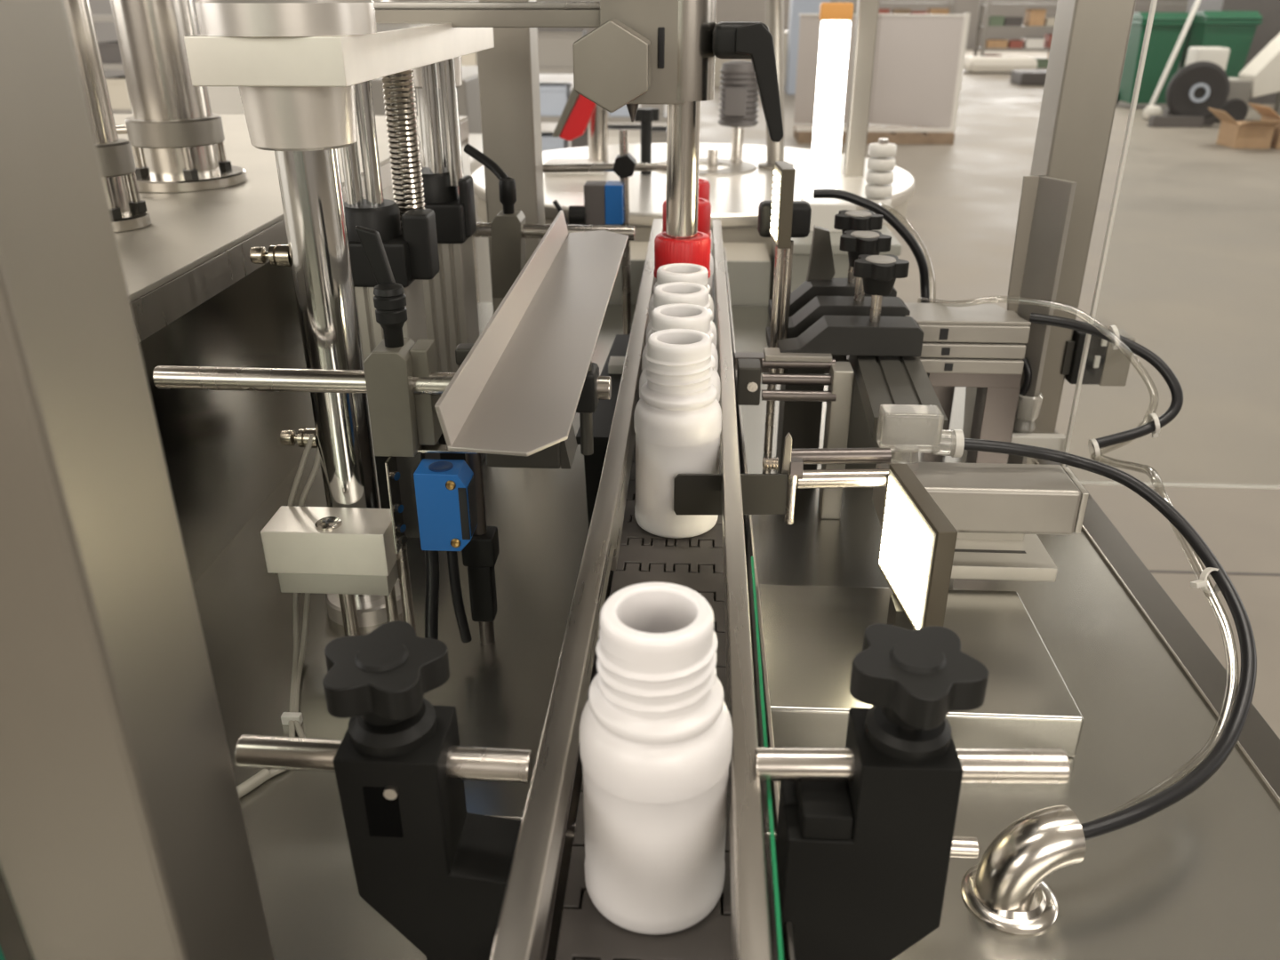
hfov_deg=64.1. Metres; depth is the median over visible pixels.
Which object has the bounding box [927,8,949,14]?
storage box
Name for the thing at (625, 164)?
stand
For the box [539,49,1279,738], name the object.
floor
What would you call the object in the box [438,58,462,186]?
rod
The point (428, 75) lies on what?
rod
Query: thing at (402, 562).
rod
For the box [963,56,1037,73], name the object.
sack
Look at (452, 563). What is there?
cable
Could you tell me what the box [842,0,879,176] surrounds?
frame post
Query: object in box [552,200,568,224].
cable
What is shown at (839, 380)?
slide
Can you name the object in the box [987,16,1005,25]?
storage box
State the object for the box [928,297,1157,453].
air hose
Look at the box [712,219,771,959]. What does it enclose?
rail
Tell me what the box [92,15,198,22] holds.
shelf
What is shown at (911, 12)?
storage box
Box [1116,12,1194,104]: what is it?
wheelie bin
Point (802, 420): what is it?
plate
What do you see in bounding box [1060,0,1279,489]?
door
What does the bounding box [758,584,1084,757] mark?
base plate
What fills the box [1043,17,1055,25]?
storage box
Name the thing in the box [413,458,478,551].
sensor
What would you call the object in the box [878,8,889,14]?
storage box
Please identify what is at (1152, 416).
cable tie
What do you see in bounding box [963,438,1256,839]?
cable
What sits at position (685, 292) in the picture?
bottle
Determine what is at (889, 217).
air hose
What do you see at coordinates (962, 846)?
rod
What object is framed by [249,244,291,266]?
fitting
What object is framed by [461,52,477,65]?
storage box
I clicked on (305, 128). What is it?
column
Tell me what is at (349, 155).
rod
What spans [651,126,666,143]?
storage box
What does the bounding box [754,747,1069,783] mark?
support rod
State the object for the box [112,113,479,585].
machine housing
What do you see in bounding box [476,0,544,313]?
frame post
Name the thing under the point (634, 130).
storage box
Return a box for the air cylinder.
[421,167,485,462]
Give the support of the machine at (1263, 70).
on the floor
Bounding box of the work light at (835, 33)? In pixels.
[809,2,853,181]
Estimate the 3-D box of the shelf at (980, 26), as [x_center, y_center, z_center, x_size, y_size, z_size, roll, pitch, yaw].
[7.460,-8.464,19.099,2.100,0.045,0.540,1,26,3]
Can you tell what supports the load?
on the floor
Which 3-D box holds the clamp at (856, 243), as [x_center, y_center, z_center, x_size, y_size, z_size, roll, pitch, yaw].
[0.208,-0.198,1.050,0.135,0.109,0.049,1,26,3]
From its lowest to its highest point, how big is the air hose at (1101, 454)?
0.112 m
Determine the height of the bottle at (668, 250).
0.163 m
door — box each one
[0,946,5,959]
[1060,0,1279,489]
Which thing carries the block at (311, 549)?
on the rod at (348, 602)
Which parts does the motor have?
motor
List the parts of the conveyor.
frame, frame, guard strip, rail bracket, star knob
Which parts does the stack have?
roller stem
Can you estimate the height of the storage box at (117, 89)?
0.258 m
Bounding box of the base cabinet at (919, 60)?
[793,12,969,132]
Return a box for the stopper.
[673,432,891,524]
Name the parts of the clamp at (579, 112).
lever arm, red lever, clamp post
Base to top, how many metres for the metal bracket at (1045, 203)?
0.314 m
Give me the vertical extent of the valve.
0.064 m
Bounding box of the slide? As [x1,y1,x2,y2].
[736,347,854,519]
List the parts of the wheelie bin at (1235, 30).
lid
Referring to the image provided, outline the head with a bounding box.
[374,0,783,238]
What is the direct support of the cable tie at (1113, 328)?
attached to the air hose at (929, 298)
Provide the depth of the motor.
2.28 m
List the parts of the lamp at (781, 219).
post, post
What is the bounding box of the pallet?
[793,126,954,144]
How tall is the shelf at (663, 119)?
0.045 m
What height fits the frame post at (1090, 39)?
1.001 m
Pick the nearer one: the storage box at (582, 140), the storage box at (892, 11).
the storage box at (582, 140)
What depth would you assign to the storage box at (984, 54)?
19.17 m
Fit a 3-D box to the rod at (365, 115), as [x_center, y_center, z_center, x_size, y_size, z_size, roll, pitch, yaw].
[-0.233,-0.291,0.876,0.015,0.121,0.015,1,26,3]
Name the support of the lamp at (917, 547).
on the base plate at (813, 636)
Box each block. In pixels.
[260,505,398,595]
[561,241,770,306]
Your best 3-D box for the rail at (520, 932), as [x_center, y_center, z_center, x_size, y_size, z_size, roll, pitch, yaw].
[-0.013,-0.065,0.907,0.020,0.048,1.430,1,26,3]
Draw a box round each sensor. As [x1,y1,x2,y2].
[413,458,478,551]
[568,180,623,225]
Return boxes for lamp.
[757,161,811,473]
[878,464,957,630]
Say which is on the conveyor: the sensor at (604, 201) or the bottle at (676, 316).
the bottle at (676, 316)
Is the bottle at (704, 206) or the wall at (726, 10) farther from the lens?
the wall at (726, 10)
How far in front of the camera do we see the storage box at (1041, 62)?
19.17 m
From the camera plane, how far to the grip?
2.19 m
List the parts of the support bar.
bar leg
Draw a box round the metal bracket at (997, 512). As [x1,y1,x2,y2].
[872,462,1088,589]
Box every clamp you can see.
[344,199,439,508]
[355,225,477,553]
[464,144,525,297]
[544,88,607,175]
[576,360,599,455]
[768,209,896,321]
[776,254,923,356]
[787,230,910,338]
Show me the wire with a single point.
(292, 718)
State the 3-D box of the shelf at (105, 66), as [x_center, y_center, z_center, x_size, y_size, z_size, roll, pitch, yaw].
[-3.799,-3.668,9.043,2.600,0.045,0.490,1,26,3]
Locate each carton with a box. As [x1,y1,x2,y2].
[1208,107,1279,148]
[1248,103,1279,148]
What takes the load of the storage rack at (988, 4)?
on the floor
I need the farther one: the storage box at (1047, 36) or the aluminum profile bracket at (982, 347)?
the storage box at (1047, 36)
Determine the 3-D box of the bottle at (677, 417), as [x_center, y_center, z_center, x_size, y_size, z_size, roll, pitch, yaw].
[0.029,-0.036,0.782,0.067,0.152,0.067,12,28,23]
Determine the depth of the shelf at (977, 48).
19.04 m
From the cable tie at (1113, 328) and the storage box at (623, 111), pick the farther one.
the storage box at (623, 111)
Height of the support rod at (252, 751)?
0.017 m
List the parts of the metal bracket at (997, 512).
plate leg, plate, plate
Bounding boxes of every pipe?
[960,804,1086,935]
[1143,0,1200,118]
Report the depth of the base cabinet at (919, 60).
9.57 m
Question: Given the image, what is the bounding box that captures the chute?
[434,209,628,468]
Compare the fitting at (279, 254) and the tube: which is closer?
the fitting at (279, 254)
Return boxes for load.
[1009,69,1047,85]
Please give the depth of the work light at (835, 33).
2.08 m
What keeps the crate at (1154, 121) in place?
on the floor
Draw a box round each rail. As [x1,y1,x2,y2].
[489,218,662,959]
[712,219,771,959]
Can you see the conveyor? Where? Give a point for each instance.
(575, 929)
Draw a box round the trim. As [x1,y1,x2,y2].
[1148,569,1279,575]
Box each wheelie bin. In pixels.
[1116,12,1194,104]
[1179,10,1263,78]
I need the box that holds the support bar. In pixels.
[733,352,954,430]
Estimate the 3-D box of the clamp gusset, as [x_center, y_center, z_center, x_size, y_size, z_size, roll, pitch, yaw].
[0.199,-0.236,1.133,0.034,0.090,0.014,1,26,3]
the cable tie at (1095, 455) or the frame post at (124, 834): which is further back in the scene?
the cable tie at (1095, 455)
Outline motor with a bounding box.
[718,60,759,162]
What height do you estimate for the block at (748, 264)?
0.874 m
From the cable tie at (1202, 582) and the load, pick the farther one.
the load
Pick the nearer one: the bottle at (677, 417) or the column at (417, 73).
the bottle at (677, 417)
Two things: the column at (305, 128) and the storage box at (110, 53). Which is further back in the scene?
the storage box at (110, 53)
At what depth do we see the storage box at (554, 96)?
8.56 m
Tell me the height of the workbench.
0.750 m
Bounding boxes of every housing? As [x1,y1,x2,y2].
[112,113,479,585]
[768,198,901,299]
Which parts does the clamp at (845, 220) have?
clamp arm, threaded stem, star knob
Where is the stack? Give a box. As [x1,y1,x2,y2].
[864,138,896,223]
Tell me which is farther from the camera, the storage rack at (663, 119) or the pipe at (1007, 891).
the storage rack at (663, 119)
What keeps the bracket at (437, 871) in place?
on the table
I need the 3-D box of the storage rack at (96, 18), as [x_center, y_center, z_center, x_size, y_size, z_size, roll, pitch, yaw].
[-3.799,-3.851,8.956,2.660,1.800,0.510,1,26,3]
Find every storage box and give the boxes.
[97,40,122,63]
[105,75,131,110]
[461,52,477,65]
[537,29,586,67]
[539,82,571,116]
[541,131,568,151]
[571,126,588,147]
[608,124,640,144]
[609,104,629,116]
[640,104,663,116]
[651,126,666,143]
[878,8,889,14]
[890,8,911,14]
[910,10,927,14]
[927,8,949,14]
[984,39,1008,47]
[984,54,1001,55]
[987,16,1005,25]
[1003,16,1023,25]
[1007,40,1023,47]
[1021,38,1045,47]
[1024,8,1047,25]
[1035,58,1047,67]
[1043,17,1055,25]
[1043,33,1052,47]
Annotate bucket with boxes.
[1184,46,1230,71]
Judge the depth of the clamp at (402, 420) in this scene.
0.71 m
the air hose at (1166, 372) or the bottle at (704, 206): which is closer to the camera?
the air hose at (1166, 372)
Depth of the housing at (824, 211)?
1.72 m
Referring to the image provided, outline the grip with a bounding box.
[634,107,659,175]
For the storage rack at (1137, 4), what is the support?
on the floor
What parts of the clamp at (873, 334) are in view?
clamp arm, threaded stem, star knob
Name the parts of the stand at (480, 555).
arm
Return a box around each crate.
[1147,115,1204,127]
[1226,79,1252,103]
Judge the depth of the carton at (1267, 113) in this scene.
9.29 m
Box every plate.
[184,0,494,87]
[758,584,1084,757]
[765,327,846,473]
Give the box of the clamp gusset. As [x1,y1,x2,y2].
[806,225,835,281]
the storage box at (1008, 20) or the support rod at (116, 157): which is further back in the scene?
the storage box at (1008, 20)
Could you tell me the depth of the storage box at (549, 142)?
8.71 m
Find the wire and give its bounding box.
[236,434,319,798]
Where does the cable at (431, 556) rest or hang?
hanging from the sensor at (444, 489)
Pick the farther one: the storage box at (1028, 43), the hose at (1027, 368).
the storage box at (1028, 43)
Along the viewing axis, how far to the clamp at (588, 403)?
0.71 m
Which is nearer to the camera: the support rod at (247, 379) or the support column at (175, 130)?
the support rod at (247, 379)
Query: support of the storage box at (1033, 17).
on the storage rack at (988, 4)
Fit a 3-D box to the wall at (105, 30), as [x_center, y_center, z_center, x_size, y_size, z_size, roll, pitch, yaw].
[-8.462,-6.027,10.384,0.150,4.500,33.000,1,26,3]
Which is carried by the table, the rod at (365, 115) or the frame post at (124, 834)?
the frame post at (124, 834)
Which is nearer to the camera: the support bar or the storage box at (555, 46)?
the support bar
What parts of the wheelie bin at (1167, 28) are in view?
lid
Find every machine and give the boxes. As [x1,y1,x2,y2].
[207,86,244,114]
[370,65,481,134]
[1238,32,1279,115]
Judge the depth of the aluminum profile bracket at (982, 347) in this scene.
1.03 m
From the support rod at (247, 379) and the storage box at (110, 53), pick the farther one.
the storage box at (110, 53)
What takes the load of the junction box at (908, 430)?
on the metal bracket at (997, 512)
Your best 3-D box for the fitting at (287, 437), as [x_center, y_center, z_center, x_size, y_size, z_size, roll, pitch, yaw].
[-0.273,-0.034,0.821,0.030,0.016,0.016,1,26,3]
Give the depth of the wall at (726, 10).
25.20 m
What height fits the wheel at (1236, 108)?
0.280 m
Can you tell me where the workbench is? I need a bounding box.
[714,30,788,87]
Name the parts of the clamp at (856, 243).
clamp arm, threaded stem, star knob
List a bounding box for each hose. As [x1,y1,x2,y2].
[813,188,929,303]
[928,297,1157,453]
[1019,357,1031,395]
[1029,312,1183,447]
[1093,454,1239,819]
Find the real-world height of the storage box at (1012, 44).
0.135 m
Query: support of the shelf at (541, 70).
attached to the storage rack at (663, 119)
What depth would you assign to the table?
0.76 m
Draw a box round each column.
[109,0,247,192]
[238,84,402,627]
[412,56,463,194]
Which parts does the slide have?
guide rod, plate, guide rod, guide rod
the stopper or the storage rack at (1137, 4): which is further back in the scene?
the storage rack at (1137, 4)
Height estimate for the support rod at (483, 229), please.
0.017 m
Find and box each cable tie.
[1088,438,1100,462]
[1108,325,1119,350]
[1147,412,1159,437]
[1190,567,1219,593]
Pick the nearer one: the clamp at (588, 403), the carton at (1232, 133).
the clamp at (588, 403)
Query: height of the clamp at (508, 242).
0.154 m
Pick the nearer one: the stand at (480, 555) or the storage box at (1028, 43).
the stand at (480, 555)
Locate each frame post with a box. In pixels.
[0,0,274,959]
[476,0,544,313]
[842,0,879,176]
[1030,0,1135,433]
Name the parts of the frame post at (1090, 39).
foot plate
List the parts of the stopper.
stop plate, piston rod, piston rod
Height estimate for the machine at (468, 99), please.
1.020 m
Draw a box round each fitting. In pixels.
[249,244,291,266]
[280,428,317,447]
[1011,392,1065,450]
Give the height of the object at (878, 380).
0.160 m
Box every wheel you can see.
[1161,61,1230,125]
[1218,98,1247,122]
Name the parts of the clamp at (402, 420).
lever, grip knob, plate, plate, sensor bracket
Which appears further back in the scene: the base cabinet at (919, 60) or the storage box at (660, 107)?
the base cabinet at (919, 60)
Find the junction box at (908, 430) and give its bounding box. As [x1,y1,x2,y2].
[875,404,964,471]
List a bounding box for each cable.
[424,550,439,639]
[446,551,471,642]
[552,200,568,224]
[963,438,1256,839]
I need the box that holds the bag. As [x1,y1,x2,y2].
[1143,105,1161,119]
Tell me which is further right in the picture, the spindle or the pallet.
the pallet
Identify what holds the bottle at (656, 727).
on the conveyor
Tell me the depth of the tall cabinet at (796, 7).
13.90 m
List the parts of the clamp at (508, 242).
lever, grip knob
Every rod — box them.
[64,0,151,232]
[152,365,611,399]
[234,734,532,783]
[338,593,359,636]
[340,141,364,206]
[354,80,383,205]
[384,585,399,622]
[396,543,415,631]
[420,63,444,173]
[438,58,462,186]
[472,223,635,240]
[488,815,979,858]
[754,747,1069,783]
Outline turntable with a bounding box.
[471,143,915,260]
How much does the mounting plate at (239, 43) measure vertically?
0.375 m
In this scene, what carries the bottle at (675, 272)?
on the conveyor
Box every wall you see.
[88,0,199,78]
[536,0,1188,49]
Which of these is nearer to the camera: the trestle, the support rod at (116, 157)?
the support rod at (116, 157)
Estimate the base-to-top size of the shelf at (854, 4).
0.045 m
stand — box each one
[455,343,499,645]
[543,128,666,334]
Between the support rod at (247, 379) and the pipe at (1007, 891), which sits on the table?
the pipe at (1007, 891)
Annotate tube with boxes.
[758,0,793,170]
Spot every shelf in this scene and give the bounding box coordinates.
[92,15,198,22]
[103,64,123,69]
[112,109,132,113]
[538,67,573,73]
[540,111,667,123]
[852,2,952,5]
[976,47,1049,50]
[979,24,1053,28]
[982,2,1057,6]
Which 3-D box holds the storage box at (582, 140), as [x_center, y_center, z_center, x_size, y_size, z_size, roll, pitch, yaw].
[-0.456,-2.942,8.842,0.250,0.259,0.348,1,26,3]
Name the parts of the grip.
grip stem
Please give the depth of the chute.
0.68 m
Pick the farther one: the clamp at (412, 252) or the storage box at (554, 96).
the storage box at (554, 96)
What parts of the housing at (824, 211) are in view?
housing lid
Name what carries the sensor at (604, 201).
attached to the stand at (625, 164)
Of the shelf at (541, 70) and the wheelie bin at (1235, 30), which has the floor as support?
the wheelie bin at (1235, 30)
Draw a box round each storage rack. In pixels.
[92,15,198,113]
[372,0,667,123]
[830,0,956,14]
[973,0,1057,55]
[1135,2,1188,6]
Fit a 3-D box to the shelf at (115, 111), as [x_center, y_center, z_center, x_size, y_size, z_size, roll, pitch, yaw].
[-3.799,-3.325,9.206,2.600,0.045,0.490,1,26,3]
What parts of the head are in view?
press rod, clamp lever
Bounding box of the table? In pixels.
[0,302,1279,959]
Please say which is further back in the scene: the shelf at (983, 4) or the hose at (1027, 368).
the shelf at (983, 4)
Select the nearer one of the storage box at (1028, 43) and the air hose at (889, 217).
the air hose at (889, 217)
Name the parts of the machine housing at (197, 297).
panel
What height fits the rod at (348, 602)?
0.052 m
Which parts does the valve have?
plate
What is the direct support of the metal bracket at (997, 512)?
on the table
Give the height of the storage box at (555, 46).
0.280 m
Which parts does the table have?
belt bracket, plate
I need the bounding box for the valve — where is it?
[1060,321,1135,386]
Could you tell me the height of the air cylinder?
0.318 m
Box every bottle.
[579,582,732,934]
[633,328,721,538]
[639,303,720,402]
[641,281,718,371]
[646,263,716,347]
[648,231,713,320]
[662,198,713,296]
[665,178,712,253]
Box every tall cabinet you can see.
[784,0,830,94]
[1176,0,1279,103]
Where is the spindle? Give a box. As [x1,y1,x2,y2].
[381,69,425,229]
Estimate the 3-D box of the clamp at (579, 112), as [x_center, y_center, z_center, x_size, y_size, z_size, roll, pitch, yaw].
[-0.139,-0.769,2.224,0.137,0.193,0.084,1,26,3]
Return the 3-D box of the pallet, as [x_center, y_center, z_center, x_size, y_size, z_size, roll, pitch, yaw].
[2.216,-3.300,9.778,1.440,0.098,0.540,1,26,3]
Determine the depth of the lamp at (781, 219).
1.02 m
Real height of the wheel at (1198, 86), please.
0.640 m
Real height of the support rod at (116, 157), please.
0.734 m
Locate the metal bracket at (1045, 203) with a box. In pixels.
[962,175,1076,463]
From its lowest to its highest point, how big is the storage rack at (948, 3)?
1.800 m
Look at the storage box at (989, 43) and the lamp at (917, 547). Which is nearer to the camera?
the lamp at (917, 547)
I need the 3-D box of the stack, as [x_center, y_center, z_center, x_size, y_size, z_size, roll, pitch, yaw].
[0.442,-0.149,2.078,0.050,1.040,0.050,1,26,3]
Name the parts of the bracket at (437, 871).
star knob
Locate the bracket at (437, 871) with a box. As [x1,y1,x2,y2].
[323,620,521,959]
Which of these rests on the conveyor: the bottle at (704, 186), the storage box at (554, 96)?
the bottle at (704, 186)
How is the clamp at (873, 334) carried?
on the slide
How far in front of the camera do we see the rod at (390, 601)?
0.82 m
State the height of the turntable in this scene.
0.962 m
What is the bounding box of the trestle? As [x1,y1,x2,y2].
[1213,115,1220,123]

